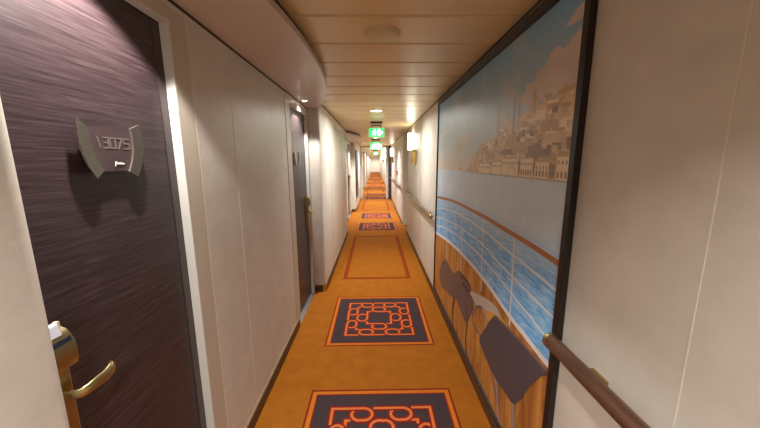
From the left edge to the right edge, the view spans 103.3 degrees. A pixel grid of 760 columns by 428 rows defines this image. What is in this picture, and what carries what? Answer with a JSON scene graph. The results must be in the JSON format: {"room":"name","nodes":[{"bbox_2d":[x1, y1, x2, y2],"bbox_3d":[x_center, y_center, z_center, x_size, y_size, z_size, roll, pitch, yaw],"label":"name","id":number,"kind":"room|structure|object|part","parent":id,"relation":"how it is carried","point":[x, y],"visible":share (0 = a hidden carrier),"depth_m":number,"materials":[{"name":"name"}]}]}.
{"room":"ship interior","nodes":[
{"label":"ship interior","id":0,"kind":"room"},
{"bbox_2d":[0,0,370,427],"bbox_3d":[-1.083,-2.999,19.763,0.327,2.165,45.400,0,10,-1],"label":"wall","id":1,"kind":"structure","parent":0,"point":[240,124],"depth_m":1.54,"materials":[{"name":"paint"}]},
{"bbox_2d":[0,0,226,427],"bbox_3d":[-0.748,0.329,0.948,0.139,2.035,0.718,0,10,-1],"label":"door","id":2,"kind":"structure","parent":1,"relation":"in","point":[122,261],"depth_m":0.86,"materials":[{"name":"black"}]},
{"bbox_2d":[48,321,71,349],"bbox_3d":[-0.712,0.265,0.654,0.031,0.047,0.046,0,10,-1],"label":"card","id":3,"kind":"object","parent":2,"relation":"attached to","point":[54,327],"visible":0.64,"depth_m":0.66,"materials":[{"name":"white plastic"}]},
{"bbox_3d":[-0.735,0.466,0.692,0.034,0.233,0.050,0,10,-1],"label":"lock plate","id":4,"kind":"part","parent":2,"relation":"part of","materials":[{"name":"gold metal"}]},
{"bbox_3d":[-0.701,0.401,0.732,0.053,0.037,0.108,0,10,-1],"label":"lever handle","id":5,"kind":"part","parent":2,"relation":"part of","materials":[{"name":"gold metal"}]},
{"bbox_2d":[75,117,143,178],"bbox_3d":[-0.746,-0.178,0.836,0.027,0.155,0.206,0,10,-1],"label":"number sign","id":6,"kind":"object","parent":2,"relation":"attached to","point":[102,150],"visible":1,"depth_m":0.83,"materials":[{"name":"grey"}]},
{"bbox_3d":[-0.726,0.329,0.948,0.003,2.035,0.718,0,10,-1],"label":"frame","id":7,"kind":"part","parent":2,"relation":"part of","materials":[{"name":"beige paint"}]},
{"bbox_2d":[173,0,325,107],"bbox_3d":[-0.582,-0.904,1.714,0.433,0.068,2.985,0,10,-1],"label":"ceiling soffit","id":8,"kind":"structure","parent":1,"relation":"attached to","point":[262,32],"depth_m":1.42,"materials":[{"name":"beige paint"}]},
{"bbox_2d":[284,94,314,323],"bbox_3d":[-0.782,-0.019,2.952,0.139,2.035,0.819,0,10,-1],"label":"door","id":9,"kind":"structure","parent":1,"relation":"in","point":[296,119],"depth_m":2.99,"materials":[{"name":"black"}]},
{"bbox_2d":[293,150,300,166],"bbox_3d":[-0.780,-0.522,2.817,0.027,0.155,0.206,0,10,-1],"label":"number sign","id":10,"kind":"object","parent":9,"relation":"attached to","point":[297,154],"visible":1,"depth_m":2.83,"materials":[{"name":"grey metal"}]},
{"bbox_3d":[-0.779,0.023,3.244,0.034,0.233,0.050,0,10,-1],"label":"lock plate","id":11,"kind":"part","parent":9,"relation":"part of","materials":[{"name":"gold metal"}]},
{"bbox_3d":[-0.798,0.969,3.162,0.098,0.018,0.645,0,10,-1],"label":"sill","id":12,"kind":"part","parent":9,"relation":"part of","materials":[{"name":"grey"}]},
{"bbox_2d":[245,198,360,427],"bbox_3d":[-0.741,0.398,6.248,0.137,0.087,17.400,0,10,-1],"label":"baseboard","id":13,"kind":"structure","parent":1,"relation":"attached to","point":[255,415],"depth_m":2.20,"materials":[{"name":"brown wood"}]},
{"bbox_2d":[346,140,350,218],"bbox_3d":[-0.870,-0.924,8.173,0.139,2.035,0.949,0,10,-1],"label":"door","id":14,"kind":"structure","parent":1,"relation":"in","point":[347,142],"depth_m":8.43,"materials":[{"name":"black"}]},
{"bbox_2d":[345,130,361,141],"bbox_3d":[-0.677,-1.901,7.460,0.437,0.068,2.790,0,10,-1],"label":"trim","id":15,"kind":"structure","parent":1,"relation":"attached to","point":[354,137],"depth_m":7.02,"materials":[{"name":"beige paint"}]},
{"bbox_2d":[355,150,357,197],"bbox_3d":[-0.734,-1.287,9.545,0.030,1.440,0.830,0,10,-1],"label":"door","id":16,"kind":"structure","parent":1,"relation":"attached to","point":[356,151],"depth_m":9.40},
{"bbox_2d":[360,146,387,198],"bbox_3d":[-0.194,-1.719,12.387,1.305,2.155,0.160,0,10,-1],"label":"door frame","id":17,"kind":"structure","parent":1,"relation":"attached to","point":[361,152],"depth_m":12.29,"materials":[{"name":"white metal"}]},
{"bbox_2d":[255,173,490,427],"bbox_3d":[-0.301,-1.940,19.960,1.950,0.003,45.400,0,10,-1],"label":"floor","id":18,"kind":"structure","parent":0,"point":[376,348],"depth_m":2.42,"materials":[{"name":"orange carpet"}]},
{"bbox_2d":[371,157,379,172],"bbox_3d":[-0.710,-6.883,42.138,2.000,2.165,0.200,0,10,-1],"label":"wall","id":19,"kind":"structure","parent":0,"point":[375,161],"depth_m":42.03,"materials":[{"name":"paint"}]},
{"bbox_2d":[278,0,538,156],"bbox_3d":[-0.312,-4.074,19.631,1.950,0.050,45.482,0,10,-1],"label":"ceiling","id":20,"kind":"structure","parent":0,"point":[439,41],"depth_m":1.71,"materials":[{"name":"beige metal"}]},
{"bbox_2d":[370,139,381,148],"bbox_3d":[-0.106,-1.952,8.389,0.319,0.290,0.090,0,10,-1],"label":"exit sign","id":21,"kind":"object","parent":20,"relation":"hanging from","point":[375,144],"visible":0.98,"depth_m":8.38,"materials":[{"name":"green plastic"}]},
{"bbox_3d":[-0.116,-1.902,8.398,0.300,0.188,0.024,0,10,-1],"label":"panel","id":22,"kind":"part","parent":21,"relation":"part of","materials":[{"name":"green plastic"}]},
{"bbox_2d":[369,121,383,136],"bbox_3d":[-0.056,-1.367,4.858,0.250,0.234,0.090,0,10,-1],"label":"exit sign","id":23,"kind":"object","parent":20,"relation":"hanging from","point":[376,130],"visible":1,"depth_m":4.85,"materials":[{"name":"green plastic"}]},
{"bbox_3d":[-0.056,-1.317,4.866,0.250,0.132,0.024,0,10,-1],"label":"panel","id":24,"kind":"part","parent":23,"relation":"part of","materials":[{"name":"green plastic"}]},
{"bbox_2d":[370,109,382,111],"bbox_3d":[-0.049,-1.294,3.774,0.166,0.009,0.166,0,10,-1],"label":"recessed light","id":25,"kind":"object","parent":20,"relation":"in","point":[373,110],"visible":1,"depth_m":3.75,"materials":[{"name":"beige plastic"}]},
{"bbox_2d":[363,24,400,41],"bbox_3d":[0.010,-0.897,1.506,0.192,0.018,0.192,0,10,-1],"label":"ceiling speaker","id":26,"kind":"object","parent":20,"relation":"attached to","point":[381,32],"visible":1,"depth_m":1.47,"materials":[{"name":"beige paint"}]},
{"bbox_2d":[380,0,759,427],"bbox_3d":[0.532,-3.012,19.788,0.422,2.165,45.400,0,10,-1],"label":"wall","id":27,"kind":"structure","parent":0,"point":[663,298],"depth_m":0.69,"materials":[{"name":"paint"}]},
{"bbox_2d":[382,150,385,157],"bbox_3d":[0.249,-2.852,14.328,0.320,0.400,0.083,0,10,-1],"label":"wall sign","id":28,"kind":"object","parent":27,"relation":"attached to","point":[383,151],"visible":0.55,"depth_m":14.29,"materials":[{"name":"white"}]},
{"bbox_2d":[388,146,390,198],"bbox_3d":[0.381,-1.668,12.203,0.088,2.088,0.300,0,10,-1],"label":"door","id":29,"kind":"structure","parent":27,"relation":"in","point":[389,147],"depth_m":12.06,"materials":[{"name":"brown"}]},
{"bbox_2d":[390,148,393,162],"bbox_3d":[0.426,-2.098,10.794,0.088,0.520,0.570,0,10,-1],"label":"wall sconce","id":30,"kind":"object","parent":27,"relation":"attached to","point":[391,149],"visible":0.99,"depth_m":10.91,"materials":[{"name":"beige"}]},
{"bbox_2d":[402,134,407,224],"bbox_3d":[0.621,-0.803,7.086,0.174,2.155,0.025,0,10,-1],"label":"trim","id":31,"kind":"structure","parent":27,"relation":"attached to","point":[405,142],"depth_m":7.07,"materials":[{"name":"white"}]},
{"bbox_2d":[408,133,416,163],"bbox_3d":[0.534,-1.102,5.051,0.088,0.520,0.570,0,10,-1],"label":"wall sconce","id":32,"kind":"object","parent":27,"relation":"attached to","point":[410,135],"visible":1,"depth_m":5.16,"materials":[{"name":"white glass"}]},
{"bbox_3d":[0.529,-1.260,5.242,0.088,0.275,0.140,0,10,-1],"label":"lamp shade","id":33,"kind":"part","parent":32,"relation":"part of","materials":[{"name":"white glass"}]},
{"bbox_2d":[404,190,432,218],"bbox_3d":[0.551,-0.215,4.735,0.075,0.059,2.965,0,10,-1],"label":"handrail","id":34,"kind":"object","parent":27,"relation":"attached to","point":[416,202],"visible":1,"depth_m":3.95,"materials":[{"name":"brown wood"}]},
{"bbox_2d":[380,174,497,427],"bbox_3d":[0.407,-1.986,19.964,0.182,0.085,45.200,0,10,-1],"label":"baseboard","id":35,"kind":"structure","parent":27,"relation":"attached to","point":[481,398],"depth_m":2.39,"materials":[{"name":"brown wood"}]},
{"bbox_2d":[433,0,598,427],"bbox_3d":[0.620,0.036,2.131,0.023,2.001,2.225,0,10,-1],"label":"mural","id":36,"kind":"object","parent":27,"relation":"attached to","point":[510,132],"visible":1,"depth_m":1.40,"materials":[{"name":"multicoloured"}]},
{"bbox_2d":[542,332,650,427],"bbox_3d":[0.641,0.700,-0.339,0.069,0.063,2.902,0,10,-1],"label":"handrail","id":37,"kind":"object","parent":27,"relation":"attached to","point":[590,379],"visible":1,"depth_m":0.84,"materials":[{"name":"brown wood"}]}
]}

